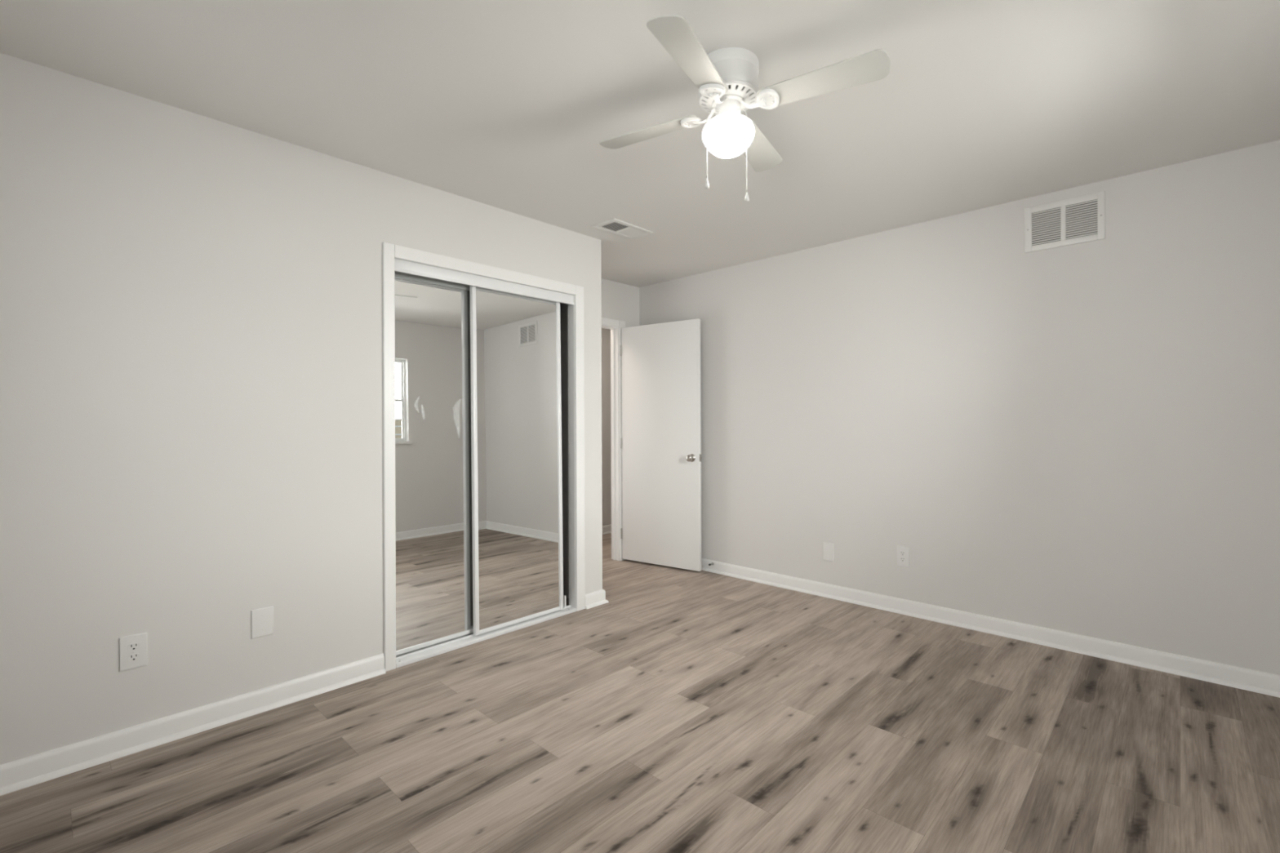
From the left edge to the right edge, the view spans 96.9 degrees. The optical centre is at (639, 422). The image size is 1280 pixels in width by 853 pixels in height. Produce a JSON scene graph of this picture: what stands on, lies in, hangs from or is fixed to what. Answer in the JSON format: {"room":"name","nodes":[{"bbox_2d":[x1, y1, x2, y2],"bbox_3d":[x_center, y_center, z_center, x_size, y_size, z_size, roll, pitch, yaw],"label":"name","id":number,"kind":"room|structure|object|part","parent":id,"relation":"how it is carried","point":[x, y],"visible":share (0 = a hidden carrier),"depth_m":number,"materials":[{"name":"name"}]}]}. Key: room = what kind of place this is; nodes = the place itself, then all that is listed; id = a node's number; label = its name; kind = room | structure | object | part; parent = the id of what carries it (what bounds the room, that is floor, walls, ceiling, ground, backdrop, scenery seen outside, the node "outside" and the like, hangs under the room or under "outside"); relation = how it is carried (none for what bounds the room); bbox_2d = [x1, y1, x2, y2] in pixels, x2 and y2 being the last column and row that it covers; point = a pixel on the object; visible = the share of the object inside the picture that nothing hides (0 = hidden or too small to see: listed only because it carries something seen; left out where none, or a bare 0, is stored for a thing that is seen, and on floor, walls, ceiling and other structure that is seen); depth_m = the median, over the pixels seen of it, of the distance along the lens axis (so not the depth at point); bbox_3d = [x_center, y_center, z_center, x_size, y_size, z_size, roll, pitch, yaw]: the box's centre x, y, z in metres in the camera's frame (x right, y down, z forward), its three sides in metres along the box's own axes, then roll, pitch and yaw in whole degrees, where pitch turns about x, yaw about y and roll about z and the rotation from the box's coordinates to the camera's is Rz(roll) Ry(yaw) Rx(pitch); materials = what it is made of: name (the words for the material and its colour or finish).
{"room":"empty bedroom","nodes":[
{"label":"empty bedroom","id":0,"kind":"room"},
{"bbox_2d":[0,53,602,764],"bbox_3d":[-1.422,-0.006,2.645,0.065,2.440,3.310,0,0,44],"label":"wall","id":1,"kind":"structure","parent":0,"point":[192,430],"depth_m":2.23,"materials":[{"name":"paint"}]},
{"bbox_2d":[119,631,147,671],"bbox_3d":[-1.880,0.850,2.107,0.009,0.122,0.078,0,0,44],"label":"power outlet","id":2,"kind":"object","parent":1,"relation":"attached to","point":[133,649],"visible":1,"depth_m":2.10,"materials":[{"name":"white plastic"}]},
{"bbox_2d":[127,642,139,650],"bbox_3d":[-1.878,0.831,2.105,0.002,0.025,0.034,0,0,44],"label":"receptacle","id":3,"kind":"object","parent":2,"relation":"attached to","point":[131,646],"depth_m":2.10,"materials":[{"name":"white plastic"}]},
{"bbox_2d":[127,653,140,661],"bbox_3d":[-1.878,0.870,2.105,0.002,0.025,0.034,0,0,44],"label":"receptacle","id":4,"kind":"object","parent":2,"relation":"attached to","point":[131,656],"depth_m":2.10,"materials":[{"name":"white plastic"}]},
{"bbox_2d":[0,653,386,795],"bbox_3d":[-1.849,1.171,2.123,0.030,0.089,1.759,0,0,44],"label":"baseboard","id":5,"kind":"structure","parent":1,"relation":"attached to","point":[20,774],"depth_m":2.18,"materials":[{"name":"white paint"}]},
{"bbox_2d":[251,605,273,639],"bbox_3d":[-1.598,0.845,2.404,0.008,0.118,0.080,0,0,44],"label":"blank plate","id":6,"kind":"object","parent":1,"relation":"attached to","point":[262,619],"visible":1,"depth_m":2.40,"materials":[{"name":"white plastic"}]},
{"bbox_2d":[382,241,585,671],"bbox_3d":[-0.849,0.165,3.271,0.131,2.095,1.283,0,0,44],"label":"trim","id":7,"kind":"structure","parent":1,"relation":"attached to","point":[575,313],"depth_m":3.20,"materials":[{"name":"white paint"}]},
{"bbox_2d":[394,257,576,667],"bbox_3d":[-0.856,0.194,3.267,0.132,2.037,1.155,0,0,44],"label":"door track","id":8,"kind":"object","parent":1,"relation":"attached to","point":[400,265],"visible":0.69,"depth_m":3.13,"materials":[{"name":"white metal"}]},
{"bbox_2d":[394,271,473,655],"bbox_3d":[-1.069,0.197,3.098,0.030,1.973,0.613,-1,-1,44],"label":"mirror door","id":9,"kind":"structure","parent":8,"relation":"attached to","point":[433,451],"depth_m":3.04,"materials":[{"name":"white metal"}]},
{"bbox_3d":[-1.082,-0.769,3.106,0.026,0.042,0.565,-1,-1,44],"label":"rail","id":10,"kind":"part","parent":9,"relation":"part of","materials":[{"name":"grey metal"}]},
{"bbox_3d":[-1.059,1.173,3.091,0.026,0.021,0.565,-1,-1,44],"label":"rail","id":11,"kind":"part","parent":9,"relation":"part of","materials":[{"name":"white metal"}]},
{"bbox_3d":[-0.852,1.197,3.267,0.132,0.030,1.155,0,0,44],"label":"sill","id":12,"kind":"part","parent":8,"relation":"part of","materials":[{"name":"white metal"}]},
{"bbox_2d":[470,285,565,635],"bbox_3d":[-0.709,0.193,3.401,0.030,1.977,0.652,-1,-1,44],"label":"mirror door","id":13,"kind":"structure","parent":8,"relation":"attached to","point":[516,404],"depth_m":3.36,"materials":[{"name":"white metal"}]},
{"bbox_3d":[-0.709,1.171,3.383,0.026,0.021,0.572,-1,-1,44],"label":"rail","id":14,"kind":"part","parent":13,"relation":"part of","materials":[{"name":"white metal"}]},
{"bbox_2d":[585,589,608,608],"bbox_3d":[-0.557,1.167,4.019,0.774,0.089,0.193,0,0,44],"label":"baseboard","id":15,"kind":"structure","parent":1,"relation":"attached to","point":[593,599],"depth_m":3.76,"materials":[{"name":"white paint"}]},
{"bbox_2d":[560,302,568,598],"bbox_3d":[-0.585,-0.009,4.064,0.679,2.440,0.100,0,0,44],"label":"wall","id":16,"kind":"structure","parent":0,"point":[563,307],"depth_m":3.93,"materials":[{"name":"paint"}]},
{"bbox_2d":[601,328,611,525],"bbox_3d":[-1.026,-0.007,5.601,0.100,2.440,5.300,0,0,44],"label":"wall","id":17,"kind":"structure","parent":0,"point":[606,333],"depth_m":6.22,"materials":[{"name":"paint"}]},
{"bbox_2d":[602,524,611,534],"bbox_3d":[-0.312,1.166,6.252,0.030,0.089,3.180,0,0,44],"label":"baseboard","id":18,"kind":"structure","parent":17,"relation":"attached to","point":[606,529],"depth_m":6.20,"materials":[{"name":"white paint"}]},
{"bbox_2d":[601,317,626,560],"bbox_3d":[-0.476,0.158,4.729,0.115,2.106,0.899,0,0,44],"label":"door frame","id":19,"kind":"structure","parent":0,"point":[615,326],"depth_m":4.99,"materials":[{"name":"white paint"}]},
{"bbox_2d":[601,278,639,327],"bbox_3d":[-0.430,-0.009,4.781,0.085,2.440,1.353,0,0,44],"label":"wall","id":20,"kind":"structure","parent":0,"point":[620,301],"depth_m":5.00,"materials":[{"name":"paint"}]},
{"bbox_2d":[0,533,1279,852],"bbox_3d":[0.349,1.209,3.317,5.235,0.003,6.720,0,0,44],"label":"floor","id":21,"kind":"structure","parent":0,"point":[684,711],"depth_m":2.06,"materials":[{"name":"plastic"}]},
{"bbox_2d":[0,0,1279,287],"bbox_3d":[0.340,-1.272,3.317,5.235,0.080,6.720,0,0,44],"label":"ceiling","id":22,"kind":"structure","parent":0,"point":[508,105],"depth_m":2.11,"materials":[{"name":"paint"}]},
{"bbox_2d":[592,217,653,239],"bbox_3d":[-0.105,-1.227,3.606,0.198,0.007,0.352,0,0,44],"label":"ceiling vent","id":23,"kind":"object","parent":22,"relation":"in","point":[615,226],"visible":1,"depth_m":3.60,"materials":[{"name":"white metal"}]},
{"bbox_3d":[-0.156,-1.227,3.552,0.134,0.005,0.139,0,0,44],"label":"louver panel","id":24,"kind":"part","parent":23,"relation":"part of","materials":[{"name":"grey metal"}]},
{"bbox_3d":[-0.054,-1.227,3.660,0.134,0.005,0.139,0,0,44],"label":"louver panel","id":25,"kind":"part","parent":23,"relation":"part of","materials":[{"name":"white metal"}]},
{"bbox_2d":[599,14,890,202],"bbox_3d":[0.306,-0.984,1.965,0.778,0.497,0.790,0,0,-16],"label":"ceiling fan","id":26,"kind":"object","parent":22,"relation":"hanging from","point":[726,79],"visible":1,"depth_m":1.87,"materials":[{"name":"white metal"}]},
{"bbox_3d":[0.033,-1.084,2.123,0.405,0.006,0.120,0,11,30],"label":"fan blade","id":27,"kind":"part","parent":26,"relation":"part of","materials":[{"name":"white wood"}]},
{"bbox_3d":[0.154,-1.085,1.690,0.120,0.006,0.405,12,6,28],"label":"fan blade","id":28,"kind":"part","parent":26,"relation":"part of","materials":[{"name":"white wood"}]},
{"bbox_3d":[0.248,-0.946,1.930,0.054,0.238,0.003,0,0,-31],"label":"pull chain","id":29,"kind":"part","parent":26,"relation":"part of","materials":[{"name":"white metal"}]},
{"bbox_3d":[0.306,-0.981,1.966,0.182,0.110,0.182,0,0,44],"label":"lamp shade","id":30,"kind":"part","parent":26,"relation":"part of","materials":[{"name":"white glass"}]},
{"bbox_3d":[0.342,-0.916,1.908,0.003,0.299,0.054,0,0,-32],"label":"pull chain","id":31,"kind":"part","parent":26,"relation":"part of","materials":[{"name":"white metal"}]},
{"bbox_3d":[0.458,-1.086,2.241,0.120,0.006,0.405,-13,-6,28],"label":"fan blade","id":32,"kind":"part","parent":26,"relation":"part of","materials":[{"name":"white wood"}]},
{"bbox_3d":[0.578,-1.086,1.808,0.405,0.006,0.120,0,-11,30],"label":"fan blade","id":33,"kind":"part","parent":26,"relation":"part of","materials":[{"name":"white wood"}]},
{"bbox_2d":[639,139,1279,675],"bbox_3d":[1.534,-0.017,3.776,4.145,2.440,0.100,0,0,44],"label":"wall","id":34,"kind":"structure","parent":0,"point":[1083,438],"depth_m":3.13,"materials":[{"name":"paint"}]},
{"bbox_2d":[620,318,701,571],"bbox_3d":[0.166,0.179,4.767,0.783,2.022,0.159,0,0,34],"label":"door","id":35,"kind":"structure","parent":34,"relation":"in","point":[660,442],"depth_m":4.73,"materials":[{"name":"white paint"}]},
{"bbox_3d":[0.428,0.282,4.589,0.064,0.064,0.159,0,0,34],"label":"knob","id":36,"kind":"part","parent":35,"relation":"part of","materials":[{"name":"silver metal"}]},
{"bbox_2d":[822,542,834,561],"bbox_3d":[1.303,0.893,3.926,0.077,0.124,0.008,0,0,44],"label":"blank plate","id":37,"kind":"object","parent":34,"relation":"attached to","point":[828,548],"visible":1,"depth_m":3.92,"materials":[{"name":"white plastic"}]},
{"bbox_2d":[896,545,909,567],"bbox_3d":[1.661,0.844,3.584,0.076,0.126,0.009,0,0,44],"label":"power outlet","id":38,"kind":"object","parent":34,"relation":"attached to","point":[902,552],"visible":1,"depth_m":3.58,"materials":[{"name":"white plastic"}]},
{"bbox_2d":[899,551,905,555],"bbox_3d":[1.659,0.824,3.582,0.034,0.025,0.002,0,0,44],"label":"receptacle","id":39,"kind":"object","parent":38,"relation":"attached to","point":[901,553],"depth_m":3.58,"materials":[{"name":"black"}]},
{"bbox_2d":[899,557,905,561],"bbox_3d":[1.659,0.863,3.582,0.034,0.025,0.002,0,0,44],"label":"receptacle","id":40,"kind":"object","parent":38,"relation":"attached to","point":[901,559],"depth_m":3.58,"materials":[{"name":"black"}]},
{"bbox_2d":[701,558,1279,697],"bbox_3d":[1.458,1.159,3.764,4.045,0.089,0.030,0,0,44],"label":"baseboard","id":41,"kind":"structure","parent":34,"relation":"attached to","point":[1259,682],"depth_m":3.10,"materials":[{"name":"white paint"}]},
{"bbox_2d":[1024,191,1105,253],"bbox_3d":[2.249,-1.062,3.016,0.345,0.244,0.010,0,0,44],"label":"air vent","id":42,"kind":"object","parent":34,"relation":"in","point":[1082,219],"visible":1,"depth_m":3.01,"materials":[{"name":"white metal"}]},
{"bbox_3d":[2.196,-1.060,3.068,0.130,0.176,0.004,0,0,44],"label":"louver panel","id":43,"kind":"part","parent":42,"relation":"part of","materials":[{"name":"white metal"}]},
{"bbox_3d":[2.305,-1.061,2.963,0.133,0.176,0.004,0,0,44],"label":"louver panel","id":44,"kind":"part","parent":42,"relation":"part of","materials":[{"name":"white metal"}]}
]}

